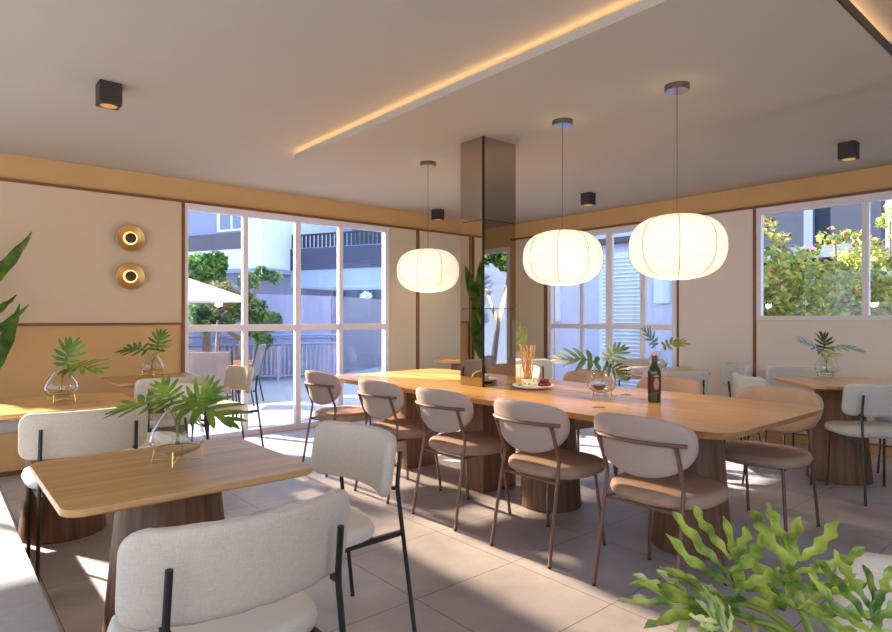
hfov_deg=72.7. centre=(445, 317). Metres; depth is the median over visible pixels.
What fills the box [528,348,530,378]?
breadstick
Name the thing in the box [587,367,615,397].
glass vase
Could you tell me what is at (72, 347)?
leaf sprig
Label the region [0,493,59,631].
bench
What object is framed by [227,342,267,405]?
chair
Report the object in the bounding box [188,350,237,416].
chair
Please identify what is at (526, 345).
breadstick
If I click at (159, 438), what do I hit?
upholstered chair
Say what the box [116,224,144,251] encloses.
wall sconce
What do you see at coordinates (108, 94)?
ceiling spotlight
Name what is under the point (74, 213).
wall
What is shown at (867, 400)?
upholstered chair
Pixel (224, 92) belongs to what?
ceiling
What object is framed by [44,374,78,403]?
glass vase
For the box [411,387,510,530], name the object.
upholstered chair
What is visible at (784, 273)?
hedge
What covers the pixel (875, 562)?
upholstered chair
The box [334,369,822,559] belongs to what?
dining table
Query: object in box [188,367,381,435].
terrace
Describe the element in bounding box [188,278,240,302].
parasol
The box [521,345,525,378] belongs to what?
breadstick
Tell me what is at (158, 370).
glass vase
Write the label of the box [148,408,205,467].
glass vase
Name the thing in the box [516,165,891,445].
wall
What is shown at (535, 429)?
upholstered chair
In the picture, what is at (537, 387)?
serving plate
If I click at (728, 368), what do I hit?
upholstered chair
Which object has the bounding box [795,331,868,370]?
leaf sprig
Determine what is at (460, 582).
floor
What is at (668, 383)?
upholstered chair
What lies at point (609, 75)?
ceiling slab
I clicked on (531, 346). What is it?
breadstick
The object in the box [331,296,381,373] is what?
wall
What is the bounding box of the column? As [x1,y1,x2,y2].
[460,136,515,493]
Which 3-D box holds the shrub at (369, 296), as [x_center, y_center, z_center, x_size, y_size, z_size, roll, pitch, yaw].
[-2.510,0.217,19.010,0.387,2.186,0.401,0,0,19]
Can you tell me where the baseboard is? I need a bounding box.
[749,431,891,456]
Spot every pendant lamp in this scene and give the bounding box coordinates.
[397,160,458,291]
[523,118,602,285]
[628,81,727,279]
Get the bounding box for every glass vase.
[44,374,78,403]
[140,356,163,375]
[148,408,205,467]
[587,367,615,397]
[648,351,667,370]
[814,355,838,378]
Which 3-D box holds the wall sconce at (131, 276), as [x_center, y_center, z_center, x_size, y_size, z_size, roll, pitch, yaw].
[-2.978,-0.393,5.712,0.254,0.254,0.066,0,0,-41]
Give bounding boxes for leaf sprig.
[50,336,109,391]
[103,374,251,444]
[115,328,174,368]
[549,341,630,383]
[641,325,690,362]
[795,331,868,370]
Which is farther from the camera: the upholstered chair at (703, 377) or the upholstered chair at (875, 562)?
the upholstered chair at (703, 377)
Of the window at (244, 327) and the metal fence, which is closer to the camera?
the window at (244, 327)
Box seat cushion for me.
[0,420,19,433]
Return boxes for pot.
[516,352,525,358]
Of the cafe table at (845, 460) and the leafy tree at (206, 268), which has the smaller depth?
the cafe table at (845, 460)
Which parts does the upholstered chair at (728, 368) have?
backrest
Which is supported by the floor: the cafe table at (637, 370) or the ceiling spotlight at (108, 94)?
the cafe table at (637, 370)
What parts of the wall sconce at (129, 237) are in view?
knob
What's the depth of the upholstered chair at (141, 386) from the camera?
4.61 m
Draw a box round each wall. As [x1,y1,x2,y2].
[0,153,460,434]
[188,294,330,380]
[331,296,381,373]
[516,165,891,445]
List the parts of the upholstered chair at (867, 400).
leg, seat frame, seat, leg, backrest, leg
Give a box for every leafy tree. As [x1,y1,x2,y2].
[188,250,229,351]
[188,264,283,392]
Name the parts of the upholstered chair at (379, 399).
leg, rail, backrest, leg, seat, leg, leg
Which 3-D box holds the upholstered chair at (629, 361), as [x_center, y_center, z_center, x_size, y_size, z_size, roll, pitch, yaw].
[2.133,0.856,6.549,0.567,0.809,0.594,0,0,4]
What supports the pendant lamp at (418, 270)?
hanging from the ceiling slab at (609, 75)
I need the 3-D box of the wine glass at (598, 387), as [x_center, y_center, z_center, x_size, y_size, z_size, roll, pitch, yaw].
[0.846,0.401,3.358,0.086,0.188,0.086,0,0,-41]
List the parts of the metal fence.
post, handrail, rail, post, rail, post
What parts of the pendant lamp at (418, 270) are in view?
lamp shade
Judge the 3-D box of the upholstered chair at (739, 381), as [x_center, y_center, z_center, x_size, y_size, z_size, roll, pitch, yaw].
[2.560,0.856,4.806,0.594,0.809,0.567,0,0,4]
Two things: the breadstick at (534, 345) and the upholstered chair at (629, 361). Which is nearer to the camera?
the breadstick at (534, 345)
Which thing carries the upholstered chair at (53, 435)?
on the floor
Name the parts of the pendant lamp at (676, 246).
lamp shade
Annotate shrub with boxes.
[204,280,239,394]
[360,290,371,298]
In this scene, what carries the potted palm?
on the floor
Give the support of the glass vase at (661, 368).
on the cafe table at (637, 370)
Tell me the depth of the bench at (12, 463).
4.82 m
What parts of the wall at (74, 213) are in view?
wall panel, wall panel, wall panel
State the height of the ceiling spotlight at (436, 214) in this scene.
0.132 m
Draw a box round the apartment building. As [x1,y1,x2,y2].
[188,211,381,298]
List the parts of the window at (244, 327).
rail, rail, rail, rail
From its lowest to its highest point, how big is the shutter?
2.350 m
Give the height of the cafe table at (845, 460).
0.760 m
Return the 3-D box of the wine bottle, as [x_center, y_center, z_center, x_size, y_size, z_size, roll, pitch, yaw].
[1.227,0.348,3.566,0.075,0.294,0.076,0,0,38]
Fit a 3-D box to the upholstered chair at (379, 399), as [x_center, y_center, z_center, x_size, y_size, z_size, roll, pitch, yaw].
[-0.333,0.846,4.435,0.583,0.828,0.516,0,0,-41]
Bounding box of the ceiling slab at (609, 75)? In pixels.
[294,0,891,189]
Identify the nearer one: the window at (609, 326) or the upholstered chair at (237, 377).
the upholstered chair at (237, 377)
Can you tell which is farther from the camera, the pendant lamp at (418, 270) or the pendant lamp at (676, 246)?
the pendant lamp at (418, 270)
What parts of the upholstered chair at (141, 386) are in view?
leg, backrest, seat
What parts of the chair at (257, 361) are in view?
leg, backrest, leg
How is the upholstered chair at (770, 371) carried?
on the floor
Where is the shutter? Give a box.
[599,252,639,387]
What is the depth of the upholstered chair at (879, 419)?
4.89 m
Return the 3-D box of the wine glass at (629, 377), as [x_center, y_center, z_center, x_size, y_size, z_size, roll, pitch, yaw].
[1.160,0.401,3.898,0.086,0.188,0.086,0,0,-41]
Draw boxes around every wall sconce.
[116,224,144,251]
[116,263,144,289]
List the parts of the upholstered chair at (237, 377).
leg, seat, backrest, seat frame, leg, leg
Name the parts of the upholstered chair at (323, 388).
leg, rail, backrest, leg, seat frame, seat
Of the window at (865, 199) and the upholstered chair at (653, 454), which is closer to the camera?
the upholstered chair at (653, 454)
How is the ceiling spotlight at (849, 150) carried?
attached to the ceiling at (224, 92)
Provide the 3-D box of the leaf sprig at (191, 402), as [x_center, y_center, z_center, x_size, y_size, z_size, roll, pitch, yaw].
[-0.918,0.320,2.062,0.492,0.236,0.236,0,0,4]
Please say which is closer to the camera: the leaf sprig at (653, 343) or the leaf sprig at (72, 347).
the leaf sprig at (72, 347)
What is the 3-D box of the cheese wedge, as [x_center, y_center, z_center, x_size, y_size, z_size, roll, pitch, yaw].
[0.590,0.460,4.316,0.110,0.045,0.064,0,0,1]
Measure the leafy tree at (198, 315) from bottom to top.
2.260 m
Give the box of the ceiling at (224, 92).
[0,0,891,223]
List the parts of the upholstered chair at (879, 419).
leg, seat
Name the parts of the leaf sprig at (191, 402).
stem, stem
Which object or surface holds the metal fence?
on the terrace
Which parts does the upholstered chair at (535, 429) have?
leg, rail, backrest, seat frame, leg, leg, seat, leg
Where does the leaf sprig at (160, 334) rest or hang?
in the glass vase at (158, 370)
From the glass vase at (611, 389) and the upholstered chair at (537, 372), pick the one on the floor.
the upholstered chair at (537, 372)
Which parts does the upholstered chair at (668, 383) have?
backrest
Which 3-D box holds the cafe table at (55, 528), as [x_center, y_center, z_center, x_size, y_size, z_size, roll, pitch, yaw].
[-2.268,0.880,3.589,0.730,0.760,0.710,0,0,-41]
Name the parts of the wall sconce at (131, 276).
knob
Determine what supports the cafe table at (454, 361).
on the floor
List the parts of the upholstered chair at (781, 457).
leg, seat, backrest, leg, leg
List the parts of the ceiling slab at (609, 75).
edge trim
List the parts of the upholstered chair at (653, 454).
leg, rail, backrest, seat frame, leg, seat, leg, leg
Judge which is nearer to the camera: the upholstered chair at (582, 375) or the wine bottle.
the wine bottle
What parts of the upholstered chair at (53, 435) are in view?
leg, seat, seat frame, leg, backrest, leg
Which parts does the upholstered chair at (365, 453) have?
seat, leg, backrest, seat frame, leg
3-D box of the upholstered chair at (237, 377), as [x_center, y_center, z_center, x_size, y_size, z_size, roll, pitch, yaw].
[-2.030,0.856,5.534,0.594,0.809,0.567,0,0,-41]
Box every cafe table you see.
[0,392,137,544]
[29,437,311,631]
[99,372,199,434]
[434,357,545,370]
[618,366,710,375]
[773,377,891,485]
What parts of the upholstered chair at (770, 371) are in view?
backrest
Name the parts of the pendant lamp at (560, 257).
cord, lamp shade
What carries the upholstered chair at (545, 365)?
on the floor
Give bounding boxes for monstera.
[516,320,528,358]
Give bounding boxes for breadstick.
[520,347,524,378]
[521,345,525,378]
[526,345,527,378]
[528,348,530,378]
[529,346,531,375]
[531,345,534,378]
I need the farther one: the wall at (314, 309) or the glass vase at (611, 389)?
the wall at (314, 309)
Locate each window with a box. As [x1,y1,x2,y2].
[185,203,388,441]
[547,224,676,379]
[756,191,891,320]
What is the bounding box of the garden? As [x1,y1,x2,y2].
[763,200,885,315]
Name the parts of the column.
mirror panel, mirror panel, mirror panel, mirror panel, mirror panel, mirror panel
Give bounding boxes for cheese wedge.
[521,379,536,385]
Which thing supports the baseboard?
attached to the wall at (716, 311)
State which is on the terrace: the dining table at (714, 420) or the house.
the house
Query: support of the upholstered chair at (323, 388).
on the floor
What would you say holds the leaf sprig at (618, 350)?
in the glass vase at (611, 389)
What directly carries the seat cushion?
on the bench at (12, 463)
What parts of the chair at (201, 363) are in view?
backrest, leg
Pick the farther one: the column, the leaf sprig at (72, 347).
the column
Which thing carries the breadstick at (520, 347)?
in the glass tumbler
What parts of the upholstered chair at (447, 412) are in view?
leg, rail, backrest, seat frame, leg, leg, seat, leg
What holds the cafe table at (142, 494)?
on the floor
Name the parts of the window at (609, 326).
rail, rail, rail, rail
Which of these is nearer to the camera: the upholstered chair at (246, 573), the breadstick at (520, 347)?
the upholstered chair at (246, 573)
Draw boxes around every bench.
[0,420,25,476]
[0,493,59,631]
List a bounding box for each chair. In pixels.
[18,406,147,582]
[107,488,349,631]
[114,382,208,451]
[134,375,211,436]
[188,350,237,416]
[191,365,263,446]
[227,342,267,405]
[248,420,416,631]
[302,370,372,476]
[354,379,441,503]
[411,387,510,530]
[490,398,605,568]
[516,359,551,378]
[516,364,542,378]
[562,369,615,473]
[592,412,728,585]
[614,358,666,385]
[615,376,702,475]
[642,370,709,394]
[707,362,760,441]
[724,372,814,484]
[724,385,823,532]
[764,366,828,445]
[824,383,891,506]
[833,552,891,631]
[874,417,891,472]
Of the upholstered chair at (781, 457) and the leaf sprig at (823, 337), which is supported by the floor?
the upholstered chair at (781, 457)
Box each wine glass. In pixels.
[591,373,606,407]
[620,369,632,394]
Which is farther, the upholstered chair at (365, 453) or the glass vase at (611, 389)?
the glass vase at (611, 389)
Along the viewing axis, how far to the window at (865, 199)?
5.84 m
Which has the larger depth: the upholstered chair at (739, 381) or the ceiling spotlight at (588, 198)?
the ceiling spotlight at (588, 198)
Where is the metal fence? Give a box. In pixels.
[188,333,336,380]
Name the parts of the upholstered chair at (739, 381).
leg, leg, backrest, leg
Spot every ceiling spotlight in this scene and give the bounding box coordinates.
[95,79,121,110]
[431,209,443,220]
[581,192,595,205]
[837,140,859,161]
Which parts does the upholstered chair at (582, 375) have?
leg, seat, backrest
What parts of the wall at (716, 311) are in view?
wall panel, wall panel, wall panel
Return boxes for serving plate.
[512,382,553,389]
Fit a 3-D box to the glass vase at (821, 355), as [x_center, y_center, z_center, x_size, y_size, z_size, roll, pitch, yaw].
[3.152,0.403,5.016,0.180,0.190,0.180,0,0,26]
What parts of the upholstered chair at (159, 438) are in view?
seat, backrest, leg, leg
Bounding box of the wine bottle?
[648,352,660,402]
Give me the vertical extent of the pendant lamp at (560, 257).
1.087 m
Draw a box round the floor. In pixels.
[0,419,891,631]
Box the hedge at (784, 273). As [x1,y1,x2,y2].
[763,203,891,315]
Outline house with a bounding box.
[555,231,671,387]
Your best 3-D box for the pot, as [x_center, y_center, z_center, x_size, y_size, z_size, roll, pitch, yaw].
[0.897,0.450,7.272,0.130,0.100,0.130,0,0,-41]
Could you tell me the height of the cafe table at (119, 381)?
0.760 m
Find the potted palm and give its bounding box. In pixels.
[0,232,31,367]

